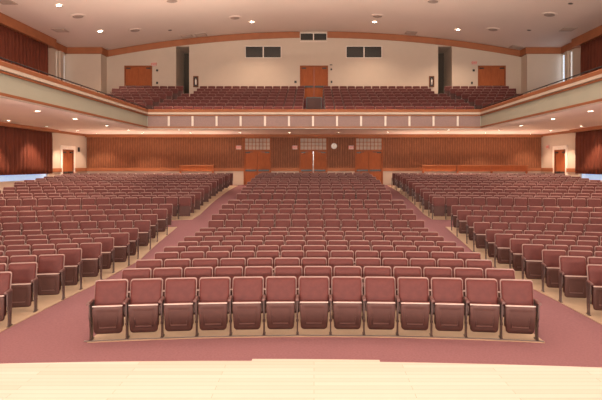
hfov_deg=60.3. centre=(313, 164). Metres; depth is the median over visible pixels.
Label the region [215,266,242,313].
seat
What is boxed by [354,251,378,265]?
seat
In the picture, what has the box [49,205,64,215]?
seat
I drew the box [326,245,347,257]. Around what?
seat
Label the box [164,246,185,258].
seat
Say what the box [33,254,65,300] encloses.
seat
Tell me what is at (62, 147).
trim
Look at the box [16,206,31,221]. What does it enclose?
seat
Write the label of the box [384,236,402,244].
seat
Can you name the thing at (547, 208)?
seat
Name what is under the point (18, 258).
seat
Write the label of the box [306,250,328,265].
seat
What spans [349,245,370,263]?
seat
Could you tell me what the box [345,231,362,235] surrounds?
seat
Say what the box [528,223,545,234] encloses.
seat
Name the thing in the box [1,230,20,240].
seat
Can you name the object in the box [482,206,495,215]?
seat
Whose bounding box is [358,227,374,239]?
seat
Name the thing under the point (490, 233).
seat
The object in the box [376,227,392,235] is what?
seat
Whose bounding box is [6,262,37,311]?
seat
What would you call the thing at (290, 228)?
seat
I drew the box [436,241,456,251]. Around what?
seat
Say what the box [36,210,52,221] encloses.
seat
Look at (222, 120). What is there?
panel
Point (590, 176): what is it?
window
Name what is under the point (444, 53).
wall
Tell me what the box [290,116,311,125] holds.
panel
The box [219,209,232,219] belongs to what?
seat
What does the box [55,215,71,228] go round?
seat
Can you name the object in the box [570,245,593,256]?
seat
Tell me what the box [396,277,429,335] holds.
seat
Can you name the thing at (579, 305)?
floor
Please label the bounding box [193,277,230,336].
seat
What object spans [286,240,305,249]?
seat
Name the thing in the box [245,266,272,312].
seat
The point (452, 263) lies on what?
seat
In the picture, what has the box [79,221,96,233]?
seat
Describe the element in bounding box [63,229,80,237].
seat
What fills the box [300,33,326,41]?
window
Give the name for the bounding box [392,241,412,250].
seat
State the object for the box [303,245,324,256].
seat
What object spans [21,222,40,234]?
seat
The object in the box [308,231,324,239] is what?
seat
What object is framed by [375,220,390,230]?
seat
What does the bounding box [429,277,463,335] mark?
seat
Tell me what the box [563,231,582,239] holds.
seat
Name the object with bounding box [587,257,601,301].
seat
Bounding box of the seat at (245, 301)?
[228,276,263,335]
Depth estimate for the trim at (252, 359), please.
4.50 m
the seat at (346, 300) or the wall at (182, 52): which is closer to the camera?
the seat at (346, 300)
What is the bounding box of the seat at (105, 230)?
[102,228,119,236]
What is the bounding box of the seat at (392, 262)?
[382,258,407,276]
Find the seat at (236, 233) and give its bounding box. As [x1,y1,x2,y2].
[233,231,250,240]
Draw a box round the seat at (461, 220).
[456,210,471,236]
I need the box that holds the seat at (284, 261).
[273,257,299,275]
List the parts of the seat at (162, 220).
backrest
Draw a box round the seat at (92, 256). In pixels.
[80,242,102,279]
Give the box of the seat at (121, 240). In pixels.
[110,232,129,265]
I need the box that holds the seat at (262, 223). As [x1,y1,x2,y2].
[259,220,273,234]
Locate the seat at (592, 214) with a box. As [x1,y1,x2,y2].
[590,212,601,217]
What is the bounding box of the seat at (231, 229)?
[217,227,233,235]
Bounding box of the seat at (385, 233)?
[382,231,399,239]
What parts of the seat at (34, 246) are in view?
backrest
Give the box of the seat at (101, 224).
[98,221,114,232]
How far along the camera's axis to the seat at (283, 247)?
12.40 m
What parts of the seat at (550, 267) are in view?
leg, backrest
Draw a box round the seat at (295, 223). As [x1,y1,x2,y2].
[292,220,306,230]
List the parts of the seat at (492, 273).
backrest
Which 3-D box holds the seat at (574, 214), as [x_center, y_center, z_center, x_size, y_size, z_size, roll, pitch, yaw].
[9.076,2.064,17.602,0.556,0.914,0.400,0,0,15]
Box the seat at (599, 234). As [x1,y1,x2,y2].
[584,232,601,245]
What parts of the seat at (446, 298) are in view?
leg, seat, backrest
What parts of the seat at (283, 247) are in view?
backrest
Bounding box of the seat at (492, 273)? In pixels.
[485,268,514,316]
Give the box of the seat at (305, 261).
[301,257,326,275]
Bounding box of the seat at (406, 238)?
[404,236,423,245]
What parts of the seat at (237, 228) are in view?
backrest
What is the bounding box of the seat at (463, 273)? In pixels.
[454,267,482,315]
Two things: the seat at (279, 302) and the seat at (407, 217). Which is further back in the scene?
the seat at (407, 217)
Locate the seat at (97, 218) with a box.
[91,215,106,228]
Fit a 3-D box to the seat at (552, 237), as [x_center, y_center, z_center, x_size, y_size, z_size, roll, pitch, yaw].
[6.404,2.405,14.292,0.556,0.914,0.400,0,0,11]
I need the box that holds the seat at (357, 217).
[354,214,368,227]
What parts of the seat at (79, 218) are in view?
backrest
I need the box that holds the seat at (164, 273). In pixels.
[153,267,181,315]
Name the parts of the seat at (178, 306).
leg, seat, backrest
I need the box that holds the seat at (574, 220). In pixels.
[571,217,588,231]
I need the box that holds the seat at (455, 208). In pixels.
[451,205,465,229]
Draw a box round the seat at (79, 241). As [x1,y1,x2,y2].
[72,238,92,247]
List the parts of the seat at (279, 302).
leg, seat, backrest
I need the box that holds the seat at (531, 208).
[528,206,543,216]
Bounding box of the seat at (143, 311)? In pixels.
[123,278,162,338]
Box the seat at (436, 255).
[431,251,454,266]
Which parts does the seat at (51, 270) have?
backrest, leg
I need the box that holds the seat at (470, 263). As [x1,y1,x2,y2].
[465,259,491,277]
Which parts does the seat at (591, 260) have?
backrest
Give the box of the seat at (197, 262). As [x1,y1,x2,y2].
[192,258,217,276]
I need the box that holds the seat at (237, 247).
[234,245,255,257]
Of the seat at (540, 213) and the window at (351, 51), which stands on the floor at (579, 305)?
the seat at (540, 213)
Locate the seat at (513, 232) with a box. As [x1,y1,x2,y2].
[504,230,522,238]
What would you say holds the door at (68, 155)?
in the wall at (59, 139)
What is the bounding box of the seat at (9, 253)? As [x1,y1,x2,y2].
[5,250,30,264]
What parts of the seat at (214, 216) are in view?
backrest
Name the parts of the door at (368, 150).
transom glass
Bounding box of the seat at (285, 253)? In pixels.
[281,250,303,265]
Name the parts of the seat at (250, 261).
backrest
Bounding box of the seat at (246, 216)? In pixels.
[244,214,257,219]
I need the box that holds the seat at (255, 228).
[253,227,269,234]
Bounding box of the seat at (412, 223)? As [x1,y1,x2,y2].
[409,220,424,230]
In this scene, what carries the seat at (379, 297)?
on the floor at (122, 335)
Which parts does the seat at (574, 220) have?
backrest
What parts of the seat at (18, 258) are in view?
backrest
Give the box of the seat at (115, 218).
[108,215,123,227]
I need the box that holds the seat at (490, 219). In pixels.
[483,216,499,228]
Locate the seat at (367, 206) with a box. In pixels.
[364,204,377,214]
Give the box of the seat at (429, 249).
[418,246,440,257]
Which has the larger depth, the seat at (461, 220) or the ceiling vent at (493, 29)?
the ceiling vent at (493, 29)
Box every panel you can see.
[87,137,243,167]
[148,116,167,125]
[170,116,190,125]
[194,116,215,125]
[218,116,239,125]
[242,116,263,125]
[266,116,287,125]
[271,137,298,167]
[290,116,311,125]
[314,116,335,125]
[328,137,354,167]
[338,116,359,125]
[362,116,383,125]
[383,137,540,167]
[386,116,407,125]
[410,116,431,125]
[435,116,456,125]
[459,116,479,125]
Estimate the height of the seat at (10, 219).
0.914 m
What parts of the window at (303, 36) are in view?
pane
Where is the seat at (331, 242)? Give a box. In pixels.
[328,240,347,246]
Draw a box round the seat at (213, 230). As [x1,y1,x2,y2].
[199,228,215,235]
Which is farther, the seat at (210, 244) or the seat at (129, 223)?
the seat at (129, 223)
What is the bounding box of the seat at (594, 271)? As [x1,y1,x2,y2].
[586,264,601,315]
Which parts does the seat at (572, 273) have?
leg, backrest, seat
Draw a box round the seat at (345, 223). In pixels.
[340,220,356,229]
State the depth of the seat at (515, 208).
19.04 m
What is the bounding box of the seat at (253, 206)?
[250,204,263,213]
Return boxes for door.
[63,149,73,173]
[124,66,151,87]
[244,137,270,184]
[299,137,327,173]
[300,66,327,97]
[355,137,382,183]
[478,66,505,85]
[554,149,564,173]
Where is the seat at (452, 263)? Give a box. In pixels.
[437,259,463,277]
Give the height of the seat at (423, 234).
0.914 m
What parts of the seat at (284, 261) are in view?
backrest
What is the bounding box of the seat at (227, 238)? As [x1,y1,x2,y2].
[225,236,243,244]
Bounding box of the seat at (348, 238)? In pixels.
[344,235,362,249]
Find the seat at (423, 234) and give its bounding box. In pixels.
[420,232,438,240]
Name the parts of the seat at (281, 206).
backrest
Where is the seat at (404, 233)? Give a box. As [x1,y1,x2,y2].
[401,231,418,240]
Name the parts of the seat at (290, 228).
backrest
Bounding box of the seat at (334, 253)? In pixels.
[331,250,353,259]
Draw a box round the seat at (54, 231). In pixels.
[43,229,61,238]
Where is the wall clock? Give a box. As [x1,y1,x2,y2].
[331,143,336,148]
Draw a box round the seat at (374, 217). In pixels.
[370,214,383,227]
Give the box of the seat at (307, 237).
[305,235,322,244]
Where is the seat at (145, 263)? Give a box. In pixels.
[136,259,162,277]
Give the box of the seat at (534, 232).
[524,230,541,238]
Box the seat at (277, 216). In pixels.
[274,214,289,226]
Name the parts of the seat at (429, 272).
backrest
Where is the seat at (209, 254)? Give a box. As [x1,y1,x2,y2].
[206,251,229,266]
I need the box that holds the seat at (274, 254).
[256,250,279,271]
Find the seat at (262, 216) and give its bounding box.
[258,214,273,226]
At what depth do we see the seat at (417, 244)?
13.21 m
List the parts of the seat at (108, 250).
backrest, leg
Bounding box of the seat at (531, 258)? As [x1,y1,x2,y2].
[521,244,544,278]
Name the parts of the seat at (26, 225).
backrest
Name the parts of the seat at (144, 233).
backrest, leg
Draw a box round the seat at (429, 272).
[423,267,451,314]
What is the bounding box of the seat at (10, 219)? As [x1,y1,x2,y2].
[0,216,17,231]
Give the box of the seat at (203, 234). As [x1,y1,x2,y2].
[195,232,212,240]
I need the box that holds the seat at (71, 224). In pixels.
[61,221,78,233]
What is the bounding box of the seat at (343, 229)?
[341,227,356,235]
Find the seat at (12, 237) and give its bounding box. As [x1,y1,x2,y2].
[5,235,25,239]
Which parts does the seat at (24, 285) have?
seat, backrest, leg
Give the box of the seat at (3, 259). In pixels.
[0,256,8,269]
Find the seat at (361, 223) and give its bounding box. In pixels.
[357,220,373,230]
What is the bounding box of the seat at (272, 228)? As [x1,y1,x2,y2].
[271,227,286,230]
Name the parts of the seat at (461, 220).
leg, backrest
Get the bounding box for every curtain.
[0,25,47,75]
[0,126,52,174]
[575,129,601,173]
[580,36,601,75]
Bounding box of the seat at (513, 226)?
[509,223,526,233]
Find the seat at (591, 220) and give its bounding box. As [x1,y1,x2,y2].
[589,218,601,223]
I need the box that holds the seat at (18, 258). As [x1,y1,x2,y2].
[6,255,36,270]
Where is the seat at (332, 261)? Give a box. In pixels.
[328,257,353,276]
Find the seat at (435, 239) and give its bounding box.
[425,236,443,245]
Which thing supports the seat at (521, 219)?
on the floor at (579, 305)
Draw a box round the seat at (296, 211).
[294,209,307,219]
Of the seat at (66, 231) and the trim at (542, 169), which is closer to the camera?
the seat at (66, 231)
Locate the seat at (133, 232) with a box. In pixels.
[121,228,138,258]
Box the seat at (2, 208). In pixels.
[0,206,14,216]
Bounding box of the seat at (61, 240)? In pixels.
[49,238,70,248]
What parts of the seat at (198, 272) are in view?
backrest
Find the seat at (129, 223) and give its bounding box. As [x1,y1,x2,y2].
[116,220,132,232]
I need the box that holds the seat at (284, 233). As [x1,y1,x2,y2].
[271,231,287,244]
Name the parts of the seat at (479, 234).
leg, backrest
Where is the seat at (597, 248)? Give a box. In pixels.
[594,246,601,250]
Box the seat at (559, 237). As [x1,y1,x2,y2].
[557,235,576,244]
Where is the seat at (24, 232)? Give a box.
[22,230,41,244]
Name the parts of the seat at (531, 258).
leg, backrest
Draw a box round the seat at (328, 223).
[325,220,340,230]
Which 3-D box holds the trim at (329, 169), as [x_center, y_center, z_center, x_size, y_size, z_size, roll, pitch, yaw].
[1.910,0.320,36.440,1.920,0.240,0.120,0,0,0]
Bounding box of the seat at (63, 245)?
[56,243,78,253]
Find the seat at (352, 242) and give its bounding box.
[349,240,368,245]
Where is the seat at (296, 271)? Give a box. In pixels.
[275,266,301,312]
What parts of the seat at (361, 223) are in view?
backrest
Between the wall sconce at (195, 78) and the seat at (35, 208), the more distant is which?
the wall sconce at (195, 78)
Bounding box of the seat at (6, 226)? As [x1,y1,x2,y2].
[0,222,21,235]
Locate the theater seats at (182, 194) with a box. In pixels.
[0,86,601,224]
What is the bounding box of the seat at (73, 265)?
[58,248,82,289]
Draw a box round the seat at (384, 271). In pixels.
[362,266,391,318]
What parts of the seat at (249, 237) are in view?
backrest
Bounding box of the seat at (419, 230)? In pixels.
[412,228,428,235]
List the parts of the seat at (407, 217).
backrest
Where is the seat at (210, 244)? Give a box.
[200,241,219,250]
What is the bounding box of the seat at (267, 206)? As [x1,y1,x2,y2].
[263,204,277,212]
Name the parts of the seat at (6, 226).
backrest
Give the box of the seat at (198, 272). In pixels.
[184,267,212,314]
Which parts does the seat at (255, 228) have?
backrest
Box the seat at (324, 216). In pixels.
[322,214,336,226]
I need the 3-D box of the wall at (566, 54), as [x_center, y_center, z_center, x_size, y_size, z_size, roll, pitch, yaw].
[16.940,-5.000,34.725,0.120,5.200,0.450,0,0,0]
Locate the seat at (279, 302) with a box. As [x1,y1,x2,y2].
[262,276,296,334]
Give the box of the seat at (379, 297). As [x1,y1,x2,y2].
[362,276,395,334]
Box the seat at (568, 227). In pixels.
[565,224,583,235]
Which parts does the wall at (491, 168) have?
panel, panel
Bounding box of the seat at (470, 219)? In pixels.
[466,216,482,243]
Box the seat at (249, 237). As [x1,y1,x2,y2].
[245,235,263,244]
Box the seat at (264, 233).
[252,231,268,241]
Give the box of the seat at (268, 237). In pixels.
[265,235,283,239]
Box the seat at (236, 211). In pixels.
[234,209,247,219]
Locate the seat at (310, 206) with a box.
[307,204,320,213]
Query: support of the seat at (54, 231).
on the floor at (19, 314)
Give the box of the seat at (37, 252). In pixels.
[32,249,56,271]
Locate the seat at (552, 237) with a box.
[535,234,554,244]
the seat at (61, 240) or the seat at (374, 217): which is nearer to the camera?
the seat at (61, 240)
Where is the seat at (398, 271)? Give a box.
[393,266,421,313]
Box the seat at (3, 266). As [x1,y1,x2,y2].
[0,263,6,271]
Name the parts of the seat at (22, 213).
backrest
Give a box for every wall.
[0,73,601,125]
[0,133,86,192]
[48,48,65,81]
[59,51,63,80]
[66,54,106,94]
[87,32,540,184]
[177,47,188,93]
[179,165,213,173]
[422,165,527,173]
[438,47,450,96]
[521,54,561,94]
[541,133,601,181]
[562,47,580,81]
[564,51,568,80]
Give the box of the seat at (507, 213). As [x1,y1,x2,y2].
[505,211,520,222]
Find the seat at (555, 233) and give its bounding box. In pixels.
[543,231,561,239]
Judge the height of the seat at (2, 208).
0.914 m
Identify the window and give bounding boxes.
[0,174,45,181]
[245,46,280,57]
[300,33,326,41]
[346,46,381,57]
[582,174,601,180]
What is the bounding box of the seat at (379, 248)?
[372,245,393,257]
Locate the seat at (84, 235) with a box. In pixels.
[69,233,88,242]
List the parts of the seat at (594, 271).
leg, backrest, seat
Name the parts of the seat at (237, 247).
backrest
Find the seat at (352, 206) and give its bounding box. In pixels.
[350,204,362,215]
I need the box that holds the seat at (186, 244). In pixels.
[177,241,197,251]
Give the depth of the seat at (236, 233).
15.16 m
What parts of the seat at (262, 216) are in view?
backrest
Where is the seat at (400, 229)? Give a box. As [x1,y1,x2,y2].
[394,227,410,235]
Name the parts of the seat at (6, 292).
backrest, leg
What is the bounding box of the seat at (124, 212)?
[121,209,135,220]
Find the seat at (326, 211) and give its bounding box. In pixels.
[324,209,337,219]
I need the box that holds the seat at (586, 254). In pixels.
[568,250,592,268]
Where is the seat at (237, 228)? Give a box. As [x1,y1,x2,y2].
[235,227,251,234]
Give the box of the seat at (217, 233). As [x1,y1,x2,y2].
[214,231,231,240]
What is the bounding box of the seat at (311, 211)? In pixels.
[309,209,322,219]
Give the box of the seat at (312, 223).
[308,220,323,230]
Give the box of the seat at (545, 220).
[535,217,551,230]
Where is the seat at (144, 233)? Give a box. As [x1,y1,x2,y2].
[134,220,150,249]
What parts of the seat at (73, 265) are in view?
backrest, leg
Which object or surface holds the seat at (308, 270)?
on the floor at (122, 335)
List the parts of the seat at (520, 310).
leg, backrest, seat, leg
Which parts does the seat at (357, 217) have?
backrest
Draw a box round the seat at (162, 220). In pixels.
[153,209,167,234]
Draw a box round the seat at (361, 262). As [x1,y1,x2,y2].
[355,258,380,282]
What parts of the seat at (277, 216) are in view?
backrest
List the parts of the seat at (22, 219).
backrest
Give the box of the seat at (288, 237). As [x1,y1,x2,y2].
[285,235,302,244]
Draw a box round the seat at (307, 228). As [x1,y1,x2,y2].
[306,227,321,234]
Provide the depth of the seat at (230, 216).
17.95 m
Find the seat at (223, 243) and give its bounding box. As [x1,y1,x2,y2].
[221,240,241,250]
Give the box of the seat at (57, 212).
[54,210,69,221]
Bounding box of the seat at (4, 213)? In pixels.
[1,211,17,216]
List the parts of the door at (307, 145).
transom glass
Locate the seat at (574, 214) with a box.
[572,212,589,223]
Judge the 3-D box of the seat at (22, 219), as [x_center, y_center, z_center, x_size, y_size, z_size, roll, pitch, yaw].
[-9.368,2.135,16.813,0.556,0.914,0.400,0,0,-15]
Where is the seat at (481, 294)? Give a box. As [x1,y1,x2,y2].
[463,278,499,337]
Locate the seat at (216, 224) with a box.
[208,220,223,230]
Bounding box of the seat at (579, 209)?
[577,207,592,217]
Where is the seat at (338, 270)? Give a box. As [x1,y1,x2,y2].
[332,266,361,318]
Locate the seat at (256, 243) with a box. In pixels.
[243,240,262,251]
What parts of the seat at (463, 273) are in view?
backrest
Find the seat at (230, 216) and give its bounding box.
[228,214,242,226]
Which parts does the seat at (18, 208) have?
backrest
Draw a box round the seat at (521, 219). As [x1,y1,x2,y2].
[518,216,533,229]
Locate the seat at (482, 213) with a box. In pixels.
[473,210,487,221]
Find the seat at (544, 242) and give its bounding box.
[532,239,552,248]
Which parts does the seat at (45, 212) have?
backrest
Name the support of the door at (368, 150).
in the wall at (402, 63)
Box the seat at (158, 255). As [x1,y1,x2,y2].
[154,252,178,267]
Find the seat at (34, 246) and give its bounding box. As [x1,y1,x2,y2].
[31,244,54,254]
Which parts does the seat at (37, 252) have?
backrest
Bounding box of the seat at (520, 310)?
[498,279,541,340]
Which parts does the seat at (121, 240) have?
backrest, leg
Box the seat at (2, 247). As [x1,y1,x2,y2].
[0,245,5,255]
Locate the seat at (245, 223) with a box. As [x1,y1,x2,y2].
[242,220,257,230]
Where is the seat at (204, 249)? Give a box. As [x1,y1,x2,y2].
[187,246,209,257]
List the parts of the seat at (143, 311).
leg, seat, backrest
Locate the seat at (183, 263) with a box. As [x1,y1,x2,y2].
[164,259,190,276]
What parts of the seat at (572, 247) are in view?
backrest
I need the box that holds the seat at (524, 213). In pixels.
[521,211,536,222]
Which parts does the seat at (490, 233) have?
leg, backrest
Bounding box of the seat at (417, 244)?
[414,241,433,250]
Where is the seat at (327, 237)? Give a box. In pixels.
[325,235,342,244]
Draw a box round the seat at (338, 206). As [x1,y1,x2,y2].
[336,204,348,213]
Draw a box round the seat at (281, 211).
[279,209,292,219]
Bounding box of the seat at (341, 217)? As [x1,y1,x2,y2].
[338,214,352,226]
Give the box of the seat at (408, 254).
[405,251,428,266]
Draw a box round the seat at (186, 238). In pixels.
[184,236,202,245]
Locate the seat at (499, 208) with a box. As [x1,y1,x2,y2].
[497,206,511,215]
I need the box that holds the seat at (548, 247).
[546,245,568,255]
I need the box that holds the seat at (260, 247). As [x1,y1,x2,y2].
[257,245,278,250]
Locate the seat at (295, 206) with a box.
[293,204,305,213]
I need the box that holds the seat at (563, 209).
[561,207,575,216]
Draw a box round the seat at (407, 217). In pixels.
[401,214,416,227]
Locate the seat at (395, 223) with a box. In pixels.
[392,220,407,230]
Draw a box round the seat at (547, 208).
[544,206,559,216]
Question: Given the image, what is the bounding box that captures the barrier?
[306,97,321,108]
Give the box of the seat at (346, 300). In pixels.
[329,276,362,334]
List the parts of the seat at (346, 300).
leg, seat, backrest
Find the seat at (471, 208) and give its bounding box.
[467,206,480,215]
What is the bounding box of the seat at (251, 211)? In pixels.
[249,209,262,221]
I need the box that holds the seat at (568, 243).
[554,240,575,249]
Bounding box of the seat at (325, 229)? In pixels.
[323,227,339,234]
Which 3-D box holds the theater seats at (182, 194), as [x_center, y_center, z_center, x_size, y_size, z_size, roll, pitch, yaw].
[0.149,-1.232,21.631,30.042,8.187,26.709,0,0,0]
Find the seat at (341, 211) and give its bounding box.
[339,209,352,213]
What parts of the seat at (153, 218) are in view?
backrest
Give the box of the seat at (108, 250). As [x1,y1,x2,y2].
[94,237,114,272]
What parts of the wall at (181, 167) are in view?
panel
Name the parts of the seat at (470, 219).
backrest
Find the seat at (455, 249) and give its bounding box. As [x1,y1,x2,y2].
[442,246,463,258]
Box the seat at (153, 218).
[142,214,157,241]
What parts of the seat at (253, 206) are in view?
backrest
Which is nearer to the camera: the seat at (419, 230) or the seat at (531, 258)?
the seat at (531, 258)
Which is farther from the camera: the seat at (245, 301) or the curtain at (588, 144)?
the curtain at (588, 144)
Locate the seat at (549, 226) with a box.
[546,223,563,234]
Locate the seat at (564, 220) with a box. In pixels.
[553,217,569,230]
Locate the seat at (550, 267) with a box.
[541,249,565,291]
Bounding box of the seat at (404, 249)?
[395,245,416,257]
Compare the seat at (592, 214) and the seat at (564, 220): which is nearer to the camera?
the seat at (564, 220)
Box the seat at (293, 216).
[291,214,305,226]
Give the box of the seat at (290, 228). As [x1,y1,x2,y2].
[288,227,304,234]
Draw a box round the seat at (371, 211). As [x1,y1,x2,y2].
[369,209,382,219]
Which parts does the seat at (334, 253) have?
backrest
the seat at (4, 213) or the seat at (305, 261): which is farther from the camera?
the seat at (4, 213)
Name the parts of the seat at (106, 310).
leg, seat, backrest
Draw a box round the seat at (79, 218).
[73,215,89,228]
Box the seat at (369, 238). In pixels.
[364,235,382,246]
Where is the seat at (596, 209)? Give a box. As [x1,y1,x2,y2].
[594,207,601,211]
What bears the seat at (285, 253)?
on the floor at (122, 335)
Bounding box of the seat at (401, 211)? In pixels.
[399,209,412,219]
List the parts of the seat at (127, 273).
backrest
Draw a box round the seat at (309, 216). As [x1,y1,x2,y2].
[307,214,320,226]
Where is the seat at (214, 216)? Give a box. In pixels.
[211,214,226,227]
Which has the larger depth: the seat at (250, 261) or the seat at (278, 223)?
the seat at (278, 223)
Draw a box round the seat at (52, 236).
[48,234,67,243]
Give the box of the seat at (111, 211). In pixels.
[104,209,119,220]
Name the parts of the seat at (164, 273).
backrest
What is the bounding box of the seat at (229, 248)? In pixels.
[211,245,232,257]
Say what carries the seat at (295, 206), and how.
on the floor at (122, 335)
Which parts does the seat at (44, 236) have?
backrest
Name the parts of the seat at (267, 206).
backrest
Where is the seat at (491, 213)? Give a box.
[489,210,503,221]
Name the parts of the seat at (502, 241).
leg, backrest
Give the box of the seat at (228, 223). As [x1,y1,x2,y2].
[225,220,240,230]
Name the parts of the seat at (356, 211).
backrest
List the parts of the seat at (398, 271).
backrest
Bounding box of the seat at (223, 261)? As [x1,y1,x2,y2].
[220,258,245,276]
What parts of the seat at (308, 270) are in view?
backrest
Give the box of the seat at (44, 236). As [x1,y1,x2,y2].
[26,234,46,242]
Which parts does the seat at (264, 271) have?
backrest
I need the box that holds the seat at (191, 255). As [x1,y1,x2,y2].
[180,251,203,266]
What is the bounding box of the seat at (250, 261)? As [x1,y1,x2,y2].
[244,258,272,276]
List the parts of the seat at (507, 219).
backrest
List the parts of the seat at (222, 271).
backrest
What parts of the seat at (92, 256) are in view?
backrest, leg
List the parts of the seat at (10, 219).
backrest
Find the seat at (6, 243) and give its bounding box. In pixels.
[3,240,24,251]
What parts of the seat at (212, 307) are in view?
leg, seat, backrest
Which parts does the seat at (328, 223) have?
backrest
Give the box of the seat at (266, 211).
[264,209,277,221]
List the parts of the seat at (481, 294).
leg, backrest, seat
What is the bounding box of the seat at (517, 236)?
[515,234,533,243]
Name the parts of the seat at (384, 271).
backrest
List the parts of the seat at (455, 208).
backrest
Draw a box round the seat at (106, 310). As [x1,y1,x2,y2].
[86,279,127,340]
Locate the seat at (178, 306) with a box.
[158,277,196,337]
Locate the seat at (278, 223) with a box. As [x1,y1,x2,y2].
[275,220,290,230]
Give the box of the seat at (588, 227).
[584,224,601,231]
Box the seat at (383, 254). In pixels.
[380,251,403,265]
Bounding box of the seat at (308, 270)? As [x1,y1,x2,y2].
[304,266,331,312]
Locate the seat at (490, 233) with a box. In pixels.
[485,229,502,259]
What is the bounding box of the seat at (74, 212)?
[71,210,86,220]
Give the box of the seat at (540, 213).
[538,211,553,222]
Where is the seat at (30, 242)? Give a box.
[26,239,47,254]
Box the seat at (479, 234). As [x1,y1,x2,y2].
[473,222,489,251]
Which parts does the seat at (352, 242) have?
backrest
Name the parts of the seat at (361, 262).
backrest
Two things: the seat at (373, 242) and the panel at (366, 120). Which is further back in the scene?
the panel at (366, 120)
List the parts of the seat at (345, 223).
backrest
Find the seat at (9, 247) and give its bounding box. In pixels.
[7,244,30,249]
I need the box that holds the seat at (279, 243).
[264,240,283,251]
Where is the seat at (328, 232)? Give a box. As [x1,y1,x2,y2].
[326,231,343,239]
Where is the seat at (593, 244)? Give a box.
[577,240,598,253]
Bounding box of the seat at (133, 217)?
[125,214,140,227]
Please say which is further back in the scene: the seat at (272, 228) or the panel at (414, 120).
the panel at (414, 120)
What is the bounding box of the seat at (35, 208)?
[33,206,48,218]
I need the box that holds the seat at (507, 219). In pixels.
[500,216,516,229]
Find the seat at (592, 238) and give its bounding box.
[578,236,598,241]
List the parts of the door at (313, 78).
frame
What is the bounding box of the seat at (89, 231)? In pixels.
[82,229,100,237]
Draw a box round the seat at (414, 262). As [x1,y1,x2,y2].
[410,258,435,276]
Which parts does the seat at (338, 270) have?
backrest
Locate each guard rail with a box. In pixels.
[0,57,145,108]
[482,66,601,108]
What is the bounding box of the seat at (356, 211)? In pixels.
[353,209,367,219]
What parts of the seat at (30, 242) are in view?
backrest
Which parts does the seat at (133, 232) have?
backrest, leg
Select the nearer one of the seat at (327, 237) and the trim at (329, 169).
the seat at (327, 237)
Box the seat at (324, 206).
[322,204,334,213]
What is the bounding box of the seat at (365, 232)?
[364,231,380,235]
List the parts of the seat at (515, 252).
leg, backrest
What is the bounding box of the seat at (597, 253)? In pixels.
[594,251,601,256]
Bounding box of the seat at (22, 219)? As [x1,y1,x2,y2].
[19,216,35,231]
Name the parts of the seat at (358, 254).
backrest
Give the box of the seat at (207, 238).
[204,236,223,245]
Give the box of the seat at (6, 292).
[0,271,12,327]
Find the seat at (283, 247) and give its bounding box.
[280,245,301,257]
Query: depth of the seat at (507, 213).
18.18 m
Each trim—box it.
[0,12,56,47]
[0,60,601,111]
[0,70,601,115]
[0,92,601,127]
[0,122,58,132]
[53,168,86,171]
[54,43,108,56]
[59,131,86,135]
[60,145,75,174]
[84,335,543,341]
[85,134,542,136]
[87,168,243,170]
[108,31,299,56]
[191,116,193,125]
[252,359,379,361]
[271,168,298,170]
[327,31,519,56]
[328,168,354,170]
[383,168,540,170]
[432,116,434,125]
[519,43,573,56]
[541,131,568,135]
[541,168,574,171]
[552,145,567,174]
[569,125,601,132]
[571,25,601,47]
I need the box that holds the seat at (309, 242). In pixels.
[307,240,326,249]
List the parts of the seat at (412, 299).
leg, backrest, seat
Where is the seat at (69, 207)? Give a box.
[66,205,80,214]
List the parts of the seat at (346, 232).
backrest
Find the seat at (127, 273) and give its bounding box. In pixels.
[122,268,150,316]
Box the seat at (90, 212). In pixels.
[88,210,103,220]
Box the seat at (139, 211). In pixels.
[137,209,151,219]
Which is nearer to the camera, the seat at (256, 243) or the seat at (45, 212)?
the seat at (256, 243)
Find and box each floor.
[0,185,601,367]
[0,227,176,331]
[0,361,601,399]
[87,309,544,342]
[172,98,323,108]
[446,227,601,324]
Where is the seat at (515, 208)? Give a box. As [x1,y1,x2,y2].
[513,206,527,215]
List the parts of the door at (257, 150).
transom glass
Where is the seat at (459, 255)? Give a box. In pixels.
[456,252,480,267]
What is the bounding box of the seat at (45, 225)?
[41,222,59,234]
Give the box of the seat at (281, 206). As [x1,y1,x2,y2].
[278,204,291,213]
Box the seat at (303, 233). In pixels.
[289,231,306,239]
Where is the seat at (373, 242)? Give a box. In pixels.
[371,240,390,250]
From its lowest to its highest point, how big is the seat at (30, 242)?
0.914 m
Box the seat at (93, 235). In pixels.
[90,233,108,242]
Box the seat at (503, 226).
[491,222,508,233]
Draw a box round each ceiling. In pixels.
[0,0,601,49]
[0,98,601,133]
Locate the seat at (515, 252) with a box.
[509,238,529,270]
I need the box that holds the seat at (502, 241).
[494,234,513,267]
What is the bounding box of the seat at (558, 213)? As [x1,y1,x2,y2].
[555,211,570,223]
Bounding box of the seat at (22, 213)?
[17,211,35,222]
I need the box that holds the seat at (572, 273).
[558,256,586,302]
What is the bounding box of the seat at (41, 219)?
[37,216,53,230]
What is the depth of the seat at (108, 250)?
13.81 m
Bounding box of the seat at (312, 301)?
[295,276,329,334]
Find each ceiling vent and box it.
[0,0,17,4]
[50,28,68,31]
[70,14,85,18]
[128,28,141,31]
[164,0,179,3]
[180,34,192,37]
[194,33,206,36]
[228,16,241,19]
[371,14,383,17]
[405,31,416,34]
[425,0,440,3]
[486,27,499,31]
[509,45,522,49]
[541,12,557,16]
[559,27,577,30]
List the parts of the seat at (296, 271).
backrest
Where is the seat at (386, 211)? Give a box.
[384,209,397,219]
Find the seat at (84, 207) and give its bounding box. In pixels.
[82,205,96,214]
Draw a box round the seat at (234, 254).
[231,251,254,265]
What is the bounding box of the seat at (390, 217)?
[385,214,399,226]
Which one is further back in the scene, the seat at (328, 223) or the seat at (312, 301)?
the seat at (328, 223)

